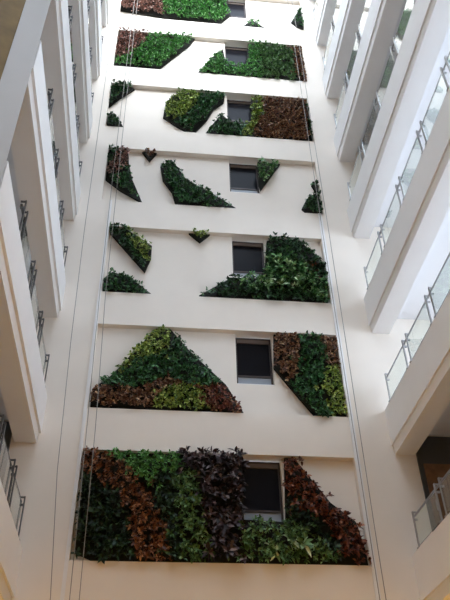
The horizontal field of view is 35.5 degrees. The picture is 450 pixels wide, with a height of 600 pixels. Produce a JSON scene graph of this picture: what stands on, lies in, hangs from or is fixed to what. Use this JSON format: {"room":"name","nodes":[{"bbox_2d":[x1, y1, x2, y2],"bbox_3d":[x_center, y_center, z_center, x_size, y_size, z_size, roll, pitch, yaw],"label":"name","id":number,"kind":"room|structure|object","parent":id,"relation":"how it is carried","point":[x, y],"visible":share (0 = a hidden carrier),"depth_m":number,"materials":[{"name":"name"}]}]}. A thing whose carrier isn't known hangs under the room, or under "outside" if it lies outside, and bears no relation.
{"room":"building atrium","nodes":[
{"label":"building atrium","id":0,"kind":"room"},
{"bbox_2d":[0,0,25,79],"bbox_3d":[-5.120,-7.895,14.625,2.682,34.200,0.200,17,-43,-21],"label":"wall","id":1,"kind":"structure","parent":0,"point":[10,10],"depth_m":12.83,"materials":[{"name":"beige paint"}]},
{"bbox_2d":[0,0,50,181],"bbox_3d":[-3.734,-7.461,15.193,0.430,34.200,0.300,17,-43,-21],"label":"wall pier","id":2,"kind":"object","parent":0,"point":[14,80],"depth_m":12.15,"materials":[{"name":"grey paint"}]},
{"bbox_2d":[0,0,121,599],"bbox_3d":[-5.338,-2.607,21.018,3.870,34.200,0.600,3,-40,-5],"label":"wall","id":3,"kind":"structure","parent":0,"point":[37,462],"depth_m":17.05,"materials":[{"name":"beige paint"}]},
{"bbox_2d":[0,421,11,451],"bbox_3d":[-5.783,3.855,15.117,1.950,2.900,0.129,3,-40,-5],"label":"door","id":4,"kind":"structure","parent":3,"relation":"in","point":[8,434],"depth_m":15.93,"materials":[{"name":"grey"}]},
{"bbox_2d":[60,200,111,599],"bbox_3d":[-3.267,3.735,15.646,0.080,17.500,0.045,3,-40,-5],"label":"trim","id":5,"kind":"structure","parent":3,"relation":"attached to","point":[62,595],"depth_m":16.15,"materials":[{"name":"white paint"}]},
{"bbox_2d":[70,0,364,560],"bbox_3d":[-0.348,-4.871,23.698,7.580,27.494,0.430,3,-40,-5],"label":"wall","id":6,"kind":"structure","parent":0,"point":[178,265],"depth_m":20.48,"materials":[{"name":"beige paint"}]},
{"bbox_2d":[106,111,122,126],"bbox_3d":[-3.686,-6.135,23.764,0.635,0.929,0.364,3,-40,-5],"label":"panel","id":7,"kind":"object","parent":6,"relation":"attached to","point":[112,119],"visible":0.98,"depth_m":23.70,"materials":[{"name":"plant"}]},
{"bbox_2d":[109,79,134,107],"bbox_3d":[-3.618,-7.275,24.695,0.825,1.391,0.402,3,-40,-5],"label":"panel","id":8,"kind":"object","parent":6,"relation":"attached to","point":[117,92],"visible":0.98,"depth_m":24.80,"materials":[{"name":"plant"}]},
{"bbox_2d":[105,144,141,201],"bbox_3d":[-3.139,-4.049,22.091,1.205,2.503,0.391,3,-40,-5],"label":"panel","id":9,"kind":"object","parent":6,"relation":"attached to","point":[125,185],"visible":0.94,"depth_m":22.04,"materials":[{"name":"plant"}]},
{"bbox_2d":[102,267,150,293],"bbox_3d":[-2.636,-0.491,19.217,1.375,0.883,0.376,3,-40,-5],"label":"panel","id":10,"kind":"object","parent":6,"relation":"attached to","point":[116,282],"visible":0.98,"depth_m":19.17,"materials":[{"name":"plant"}]},
{"bbox_2d":[109,222,151,272],"bbox_3d":[-2.717,-1.561,20.062,1.262,1.706,0.426,3,-40,-5],"label":"panel","id":11,"kind":"object","parent":6,"relation":"attached to","point":[138,249],"visible":0.98,"depth_m":20.14,"materials":[{"name":"plant"}]},
{"bbox_2d":[142,147,156,162],"bbox_3d":[-2.454,-4.734,22.802,0.480,0.476,0.318,3,-40,-5],"label":"panel","id":12,"kind":"object","parent":6,"relation":"attached to","point":[150,154],"visible":1,"depth_m":22.84,"materials":[{"name":"plant"}]},
{"bbox_2d":[114,27,194,68],"bbox_3d":[-2.629,-9.535,26.702,2.975,2.512,0.410,3,-40,-5],"label":"panel","id":13,"kind":"object","parent":6,"relation":"attached to","point":[149,51],"visible":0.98,"depth_m":26.71,"materials":[{"name":"plant"}]},
{"bbox_2d":[90,324,242,412],"bbox_3d":[-1.404,1.647,17.583,3.731,2.575,0.423,3,-40,-5],"label":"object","id":14,"kind":"structure","parent":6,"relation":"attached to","point":[162,373],"depth_m":17.28,"materials":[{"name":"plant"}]},
{"bbox_2d":[120,0,230,23],"bbox_3d":[-1.996,-12.324,29.103,4.515,2.417,0.410,3,-40,-5],"label":"panel","id":15,"kind":"object","parent":6,"relation":"attached to","point":[204,11],"visible":1,"depth_m":28.73,"materials":[{"name":"plant"}]},
{"bbox_2d":[163,87,224,132],"bbox_3d":[-1.030,-6.635,24.521,2.217,2.440,0.402,3,-40,-5],"label":"panel","id":16,"kind":"object","parent":6,"relation":"attached to","point":[188,111],"visible":1,"depth_m":24.58,"materials":[{"name":"plant"}]},
{"bbox_2d":[160,159,234,207],"bbox_3d":[-0.866,-3.719,22.114,2.407,2.267,0.417,3,-40,-5],"label":"panel","id":17,"kind":"object","parent":6,"relation":"attached to","point":[184,192],"visible":1,"depth_m":21.87,"materials":[{"name":"plant"}]},
{"bbox_2d":[189,228,209,243],"bbox_3d":[-0.746,-1.915,20.677,0.630,0.378,0.351,3,-40,-5],"label":"panel","id":18,"kind":"object","parent":6,"relation":"attached to","point":[197,236],"visible":1,"depth_m":20.74,"materials":[{"name":"plant"}]},
{"bbox_2d":[111,66,306,101],"bbox_3d":[-0.544,-7.927,25.814,7.090,1.092,0.170,3,-40,-5],"label":"trim","id":19,"kind":"structure","parent":6,"relation":"attached to","point":[142,78],"depth_m":25.71,"materials":[{"name":"beige paint"}]},
{"bbox_2d":[119,15,300,46],"bbox_3d":[-0.571,-10.700,28.111,7.220,1.092,0.170,3,-40,-5],"label":"trim","id":20,"kind":"structure","parent":6,"relation":"attached to","point":[222,33],"depth_m":28.02,"materials":[{"name":"beige paint"}]},
{"bbox_2d":[109,126,314,165],"bbox_3d":[-0.403,-5.149,23.528,6.810,1.092,0.170,3,-40,-5],"label":"trim","id":21,"kind":"structure","parent":6,"relation":"attached to","point":[171,143],"depth_m":23.42,"materials":[{"name":"beige paint"}]},
{"bbox_2d":[110,200,320,242],"bbox_3d":[-0.257,-2.370,21.243,6.300,1.092,0.170,3,-40,-5],"label":"trim","id":22,"kind":"structure","parent":6,"relation":"attached to","point":[140,216],"depth_m":21.14,"materials":[{"name":"beige paint"}]},
{"bbox_2d":[98,291,335,336],"bbox_3d":[-0.186,0.405,18.950,6.300,1.092,0.170,3,-40,-5],"label":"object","id":23,"kind":"structure","parent":6,"relation":"attached to","point":[123,310],"depth_m":18.84,"materials":[{"name":"beige paint"}]},
{"bbox_2d":[83,407,353,460],"bbox_3d":[-0.115,3.179,16.658,6.300,1.092,0.170,3,-40,-5],"label":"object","id":24,"kind":"structure","parent":6,"relation":"attached to","point":[273,436],"depth_m":16.58,"materials":[{"name":"beige paint"}]},
{"bbox_2d":[65,560,374,599],"bbox_3d":[0.013,8.117,12.578,6.300,6.706,0.170,3,-40,-5],"label":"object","id":25,"kind":"structure","parent":6,"relation":"attached to","point":[111,580],"depth_m":14.40,"materials":[{"name":"beige paint"}]},
{"bbox_2d":[71,445,371,564],"bbox_3d":[-0.057,4.418,15.359,6.290,2.768,0.592,3,-40,-5],"label":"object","id":26,"kind":"structure","parent":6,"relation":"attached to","point":[146,506],"depth_m":15.23,"materials":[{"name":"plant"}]},
{"bbox_2d":[225,46,246,64],"bbox_3d":[0.469,-9.484,27.501,0.960,1.540,0.180,3,-40,-5],"label":"window","id":27,"kind":"structure","parent":6,"relation":"in","point":[235,54],"depth_m":27.71,"materials":[{"name":"grey glass"}]},
{"bbox_2d":[227,2,245,18],"bbox_3d":[0.397,-12.259,29.794,0.960,1.540,0.180,3,-40,-5],"label":"window","id":28,"kind":"structure","parent":6,"relation":"in","point":[237,9],"depth_m":29.97,"materials":[{"name":"grey glass"}]},
{"bbox_2d":[227,100,250,122],"bbox_3d":[0.540,-6.709,25.209,0.960,1.540,0.180,3,-40,-5],"label":"window","id":29,"kind":"structure","parent":6,"relation":"in","point":[236,110],"depth_m":25.39,"materials":[{"name":"grey glass"}]},
{"bbox_2d":[229,163,259,193],"bbox_3d":[0.612,-3.935,22.916,0.960,1.540,0.180,3,-40,-5],"label":"window","id":30,"kind":"structure","parent":6,"relation":"in","point":[243,178],"depth_m":23.02,"materials":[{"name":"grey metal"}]},
{"bbox_2d":[232,241,264,277],"bbox_3d":[0.683,-1.160,20.623,0.960,1.540,0.180,3,-40,-5],"label":"window","id":31,"kind":"structure","parent":6,"relation":"in","point":[247,256],"depth_m":20.75,"materials":[{"name":"black glass"}]},
{"bbox_2d":[198,39,306,81],"bbox_3d":[0.990,-9.296,26.970,4.175,2.714,0.461,3,-40,-5],"label":"panel","id":32,"kind":"object","parent":6,"relation":"attached to","point":[272,61],"visible":1,"depth_m":26.77,"materials":[{"name":"plant"}]},
{"bbox_2d":[235,338,273,384],"bbox_3d":[0.755,1.615,18.331,0.960,1.540,0.180,3,-40,-5],"label":"window","id":33,"kind":"structure","parent":6,"relation":"in","point":[253,356],"depth_m":18.39,"materials":[{"name":"black glass"}]},
{"bbox_2d":[244,18,264,27],"bbox_3d":[1.227,-11.420,28.802,0.990,0.662,0.405,3,-40,-5],"label":"panel","id":34,"kind":"object","parent":6,"relation":"attached to","point":[251,23],"visible":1,"depth_m":28.78,"materials":[{"name":"plant"}]},
{"bbox_2d":[206,95,312,140],"bbox_3d":[1.148,-6.500,24.706,3.775,2.560,0.408,3,-40,-5],"label":"panel","id":35,"kind":"object","parent":6,"relation":"attached to","point":[278,118],"visible":0.98,"depth_m":24.52,"materials":[{"name":"plant"}]},
{"bbox_2d":[243,462,283,521],"bbox_3d":[0.826,4.389,16.038,0.960,1.540,0.180,3,-40,-5],"label":"window","id":36,"kind":"structure","parent":6,"relation":"in","point":[263,493],"depth_m":16.11,"materials":[{"name":"black glass"}]},
{"bbox_2d":[199,231,330,302],"bbox_3d":[1.104,-1.016,20.058,3.665,2.632,0.547,3,-40,-5],"label":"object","id":37,"kind":"structure","parent":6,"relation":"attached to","point":[293,272],"depth_m":19.80,"materials":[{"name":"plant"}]},
{"bbox_2d":[257,158,279,191],"bbox_3d":[1.433,-4.126,22.735,0.862,1.380,0.468,3,-40,-5],"label":"panel","id":38,"kind":"object","parent":6,"relation":"attached to","point":[265,171],"visible":1,"depth_m":22.86,"materials":[{"name":"plant"}]},
{"bbox_2d":[253,0,299,4],"bbox_3d":[-0.561,-14.353,31.144,7.550,3.386,0.170,3,-40,-5],"label":"trim","id":39,"kind":"structure","parent":6,"relation":"attached to","point":[296,2],"depth_m":30.36,"materials":[{"name":"beige paint"}]},
{"bbox_2d":[291,7,303,29],"bbox_3d":[3.016,-12.015,29.545,0.485,1.828,0.401,3,-40,-5],"label":"panel","id":40,"kind":"object","parent":6,"relation":"attached to","point":[298,18],"visible":0.98,"depth_m":29.34,"materials":[{"name":"plant"}]},
{"bbox_2d":[273,330,347,417],"bbox_3d":[2.110,1.851,17.911,1.769,2.654,0.405,3,-40,-5],"label":"panel","id":41,"kind":"object","parent":6,"relation":"attached to","point":[308,365],"visible":1,"depth_m":17.99,"materials":[{"name":"plant"}]},
{"bbox_2d":[302,190,322,213],"bbox_3d":[2.720,-3.099,22.126,0.640,1.129,0.369,3,-40,-5],"label":"panel","id":42,"kind":"object","parent":6,"relation":"attached to","point":[310,205],"visible":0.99,"depth_m":22.05,"materials":[{"name":"plant"}]},
{"bbox_2d":[310,179,319,192],"bbox_3d":[2.883,-3.754,22.729,0.270,0.559,0.313,3,-40,-5],"label":"panel","id":43,"kind":"object","parent":6,"relation":"attached to","point":[312,184],"visible":0.93,"depth_m":22.75,"materials":[{"name":"plant"}]},
{"bbox_2d":[299,0,449,599],"bbox_3d":[4.703,-2.080,21.969,3.730,34.200,0.600,3,-40,-5],"label":"wall","id":44,"kind":"structure","parent":0,"point":[395,488],"depth_m":18.46,"materials":[{"name":"beige paint"}]},
{"bbox_2d":[318,213,380,599],"bbox_3d":[3.111,4.070,16.250,0.110,17.500,0.045,3,-40,-5],"label":"trim","id":45,"kind":"structure","parent":44,"relation":"attached to","point":[319,214],"depth_m":17.06,"materials":[{"name":"white paint"}]},
{"bbox_2d":[416,436,449,531],"bbox_3d":[5.526,4.449,16.187,1.900,2.900,0.129,3,-40,-5],"label":"door","id":46,"kind":"structure","parent":44,"relation":"in","point":[433,456],"depth_m":16.62,"materials":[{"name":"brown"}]},
{"bbox_3d":[1.066,4.365,2.788,13.900,0.020,22.200,3,-40,-5],"label":"floor","id":47,"kind":"structure","parent":0,"visible":0},
{"bbox_2d":[50,4,116,599],"bbox_3d":[-3.730,-2.932,20.674,0.727,34.200,0.017,3,-40,-5],"label":"cable","id":48,"kind":"object","parent":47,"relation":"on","point":[116,4],"visible":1,"depth_m":17.13,"materials":[{"name":"grey metal"}]},
{"bbox_2d":[69,0,134,599],"bbox_3d":[-3.267,-2.908,20.718,0.277,34.200,0.017,3,-40,-5],"label":"cable","id":49,"kind":"object","parent":47,"relation":"on","point":[134,0],"visible":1,"depth_m":17.35,"materials":[{"name":"grey metal"}]},
{"bbox_2d":[79,0,137,599],"bbox_3d":[-3.123,-2.901,20.731,0.347,34.200,0.017,3,-40,-5],"label":"cable","id":50,"kind":"object","parent":47,"relation":"on","point":[137,0],"visible":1,"depth_m":17.31,"materials":[{"name":"grey metal"}]},
{"bbox_2d":[287,0,379,599],"bbox_3d":[2.902,-2.584,21.302,0.067,34.200,0.017,3,-40,-5],"label":"cable","id":51,"kind":"object","parent":47,"relation":"on","point":[287,0],"visible":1,"depth_m":18.01,"materials":[{"name":"grey metal"}]},
{"bbox_2d":[292,2,386,599],"bbox_3d":[3.056,-2.576,21.317,0.077,34.200,0.017,3,-40,-5],"label":"cable","id":52,"kind":"object","parent":47,"relation":"on","point":[292,2],"visible":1,"depth_m":18.06,"materials":[{"name":"grey metal"}]},
{"bbox_3d":[-6.332,-9.193,13.016,0.300,34.200,22.200,3,-40,-5],"label":"wall","id":53,"kind":"structure","parent":0,"visible":0},
{"bbox_2d":[0,479,21,599],"bbox_3d":[-5.195,3.210,11.151,2.885,1.200,7.136,3,-40,-5],"label":"balcony","id":54,"kind":"object","parent":53,"relation":"attached to","point":[10,545],"visible":1,"depth_m":12.99,"materials":[{"name":"white paint"}]},
{"bbox_2d":[0,414,25,535],"bbox_3d":[-3.918,2.868,12.441,0.140,0.920,5.075,3,-40,-5],"label":"balcony railing","id":55,"kind":"object","parent":54,"relation":"on","point":[14,499],"visible":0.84,"depth_m":13.08,"materials":[{"name":"grey metal"}]},
{"bbox_2d":[0,161,46,442],"bbox_3d":[-5.266,0.435,13.443,2.885,1.200,7.136,3,-40,-5],"label":"balcony","id":56,"kind":"object","parent":53,"relation":"attached to","point":[23,395],"visible":1,"depth_m":13.41,"materials":[{"name":"white paint"}]},
{"bbox_2d":[19,200,49,386],"bbox_3d":[-3.990,0.093,14.733,0.140,0.920,5.075,3,-40,-5],"label":"balcony railing","id":57,"kind":"object","parent":56,"relation":"on","point":[30,269],"visible":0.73,"depth_m":14.37,"materials":[{"name":"grey metal"}]},
{"bbox_2d":[6,40,65,317],"bbox_3d":[-5.338,-2.339,15.736,2.885,1.200,7.136,3,-40,-5],"label":"balcony","id":58,"kind":"object","parent":53,"relation":"attached to","point":[30,155],"visible":0.66,"depth_m":15.14,"materials":[{"name":"white paint"}]},
{"bbox_2d":[47,88,67,267],"bbox_3d":[-4.061,-2.682,17.026,0.140,0.920,5.075,3,-40,-5],"label":"balcony railing","id":59,"kind":"object","parent":58,"relation":"on","point":[50,105],"visible":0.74,"depth_m":16.68,"materials":[{"name":"grey metal"}]},
{"bbox_2d":[40,0,80,220],"bbox_3d":[-5.409,-5.114,18.029,2.885,1.200,7.136,3,-40,-5],"label":"balcony","id":60,"kind":"object","parent":53,"relation":"attached to","point":[55,36],"visible":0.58,"depth_m":17.55,"materials":[{"name":"white paint"}]},
{"bbox_2d":[68,5,81,174],"bbox_3d":[-4.133,-5.456,19.318,0.140,0.920,5.075,3,-40,-5],"label":"balcony railing","id":61,"kind":"object","parent":60,"relation":"on","point":[69,9],"visible":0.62,"depth_m":19.02,"materials":[{"name":"grey metal"}]},
{"bbox_2d":[68,0,92,142],"bbox_3d":[-5.481,-7.889,20.321,2.885,1.200,7.136,3,-40,-5],"label":"balcony","id":62,"kind":"object","parent":53,"relation":"attached to","point":[79,28],"visible":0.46,"depth_m":20.91,"materials":[{"name":"white paint"}]},
{"bbox_2d":[87,0,93,102],"bbox_3d":[-4.204,-8.231,21.611,0.140,0.920,5.075,3,-40,-5],"label":"balcony railing","id":63,"kind":"object","parent":62,"relation":"on","point":[88,1],"visible":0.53,"depth_m":22.23,"materials":[{"name":"grey metal"}]},
{"bbox_2d":[88,0,101,79],"bbox_3d":[-5.552,-10.663,22.614,2.885,1.200,7.136,3,-40,-5],"label":"balcony","id":64,"kind":"object","parent":53,"relation":"attached to","point":[95,32],"visible":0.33,"depth_m":24.07,"materials":[{"name":"white paint"}]},
{"bbox_2d":[101,0,110,26],"bbox_3d":[-5.623,-13.438,24.906,2.885,1.200,7.136,3,-40,-5],"label":"balcony","id":65,"kind":"object","parent":53,"relation":"attached to","point":[106,6],"visible":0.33,"depth_m":27.12,"materials":[{"name":"white paint"}]},
{"bbox_3d":[7.770,-9.030,14.830,0.300,35.700,22.200,3,-40,-5],"label":"wall","id":66,"kind":"structure","parent":0,"visible":0},
{"bbox_2d":[313,0,336,45],"bbox_3d":[6.102,-17.255,20.652,2.760,1.200,20.976,3,-40,-5],"label":"balcony","id":67,"kind":"object","parent":66,"relation":"attached to","point":[326,8],"visible":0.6,"depth_m":27.62,"materials":[{"name":"white paint"}]},
{"bbox_2d":[313,0,318,19],"bbox_3d":[4.310,-15.394,24.419,0.140,0.800,11.675,3,-40,-5],"label":"balcony railing","id":68,"kind":"object","parent":67,"relation":"on","point":[317,1],"visible":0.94,"depth_m":28.61,"materials":[{"name":"silver metal"}]},
{"bbox_2d":[322,0,365,98],"bbox_3d":[6.173,-14.481,18.359,2.760,1.200,20.976,3,-40,-5],"label":"balcony","id":69,"kind":"object","parent":66,"relation":"attached to","point":[350,12],"visible":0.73,"depth_m":24.54,"materials":[{"name":"white paint"}]},
{"bbox_2d":[322,0,340,69],"bbox_3d":[4.381,-12.619,22.127,0.140,0.800,11.675,3,-40,-5],"label":"balcony railing","id":70,"kind":"object","parent":69,"relation":"on","point":[335,15],"visible":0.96,"depth_m":25.59,"materials":[{"name":"white glass"}]},
{"bbox_2d":[333,0,406,161],"bbox_3d":[6.245,-11.706,16.067,2.760,1.200,20.976,3,-40,-5],"label":"balcony","id":71,"kind":"object","parent":66,"relation":"attached to","point":[383,19],"visible":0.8,"depth_m":21.33,"materials":[{"name":"white paint"}]},
{"bbox_2d":[334,0,371,128],"bbox_3d":[4.452,-9.845,19.834,0.140,0.800,11.675,3,-40,-5],"label":"balcony railing","id":72,"kind":"object","parent":71,"relation":"on","point":[361,25],"visible":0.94,"depth_m":22.43,"materials":[{"name":"glass"}]},
{"bbox_2d":[347,0,449,238],"bbox_3d":[6.316,-8.931,13.774,2.760,1.200,20.976,3,-40,-5],"label":"balcony","id":73,"kind":"object","parent":66,"relation":"attached to","point":[415,75],"visible":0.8,"depth_m":18.21,"materials":[{"name":"white paint"}]},
{"bbox_2d":[347,0,414,200],"bbox_3d":[4.524,-7.070,17.541,0.140,0.800,11.675,3,-40,-5],"label":"balcony railing","id":74,"kind":"object","parent":73,"relation":"on","point":[397,40],"visible":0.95,"depth_m":19.14,"materials":[{"name":"clear glass"}]},
{"bbox_2d":[364,86,449,333],"bbox_3d":[6.388,-6.157,11.481,2.760,1.200,20.976,3,-40,-5],"label":"balcony","id":75,"kind":"object","parent":66,"relation":"attached to","point":[417,247],"visible":0.92,"depth_m":16.89,"materials":[{"name":"white paint"}]},
{"bbox_2d":[364,52,449,288],"bbox_3d":[4.595,-4.295,15.249,0.140,0.800,11.675,3,-40,-5],"label":"balcony railing","id":76,"kind":"object","parent":75,"relation":"on","point":[442,86],"visible":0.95,"depth_m":16.61,"materials":[{"name":"clear glass"}]},
{"bbox_2d":[385,291,449,454],"bbox_3d":[6.459,-3.382,9.189,2.760,1.200,20.976,3,-40,-5],"label":"balcony","id":77,"kind":"object","parent":66,"relation":"attached to","point":[419,407],"visible":1,"depth_m":15.36,"materials":[{"name":"white paint"}]},
{"bbox_2d":[384,253,449,401],"bbox_3d":[4.667,-1.520,12.956,0.140,0.800,11.675,3,-40,-5],"label":"balcony railing","id":78,"kind":"object","parent":77,"relation":"on","point":[440,289],"visible":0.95,"depth_m":15.47,"materials":[{"name":"clear glass"}]},
{"bbox_2d":[412,513,449,599],"bbox_3d":[6.530,-0.607,6.896,2.760,1.200,20.976,3,-40,-5],"label":"balcony","id":79,"kind":"object","parent":66,"relation":"attached to","point":[431,560],"visible":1,"depth_m":13.95,"materials":[{"name":"white paint"}]},
{"bbox_2d":[411,469,449,548],"bbox_3d":[4.738,1.254,10.664,0.140,0.800,11.675,3,-40,-5],"label":"balcony railing","id":80,"kind":"object","parent":79,"relation":"on","point":[428,516],"visible":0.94,"depth_m":14.28,"materials":[{"name":"clear glass"}]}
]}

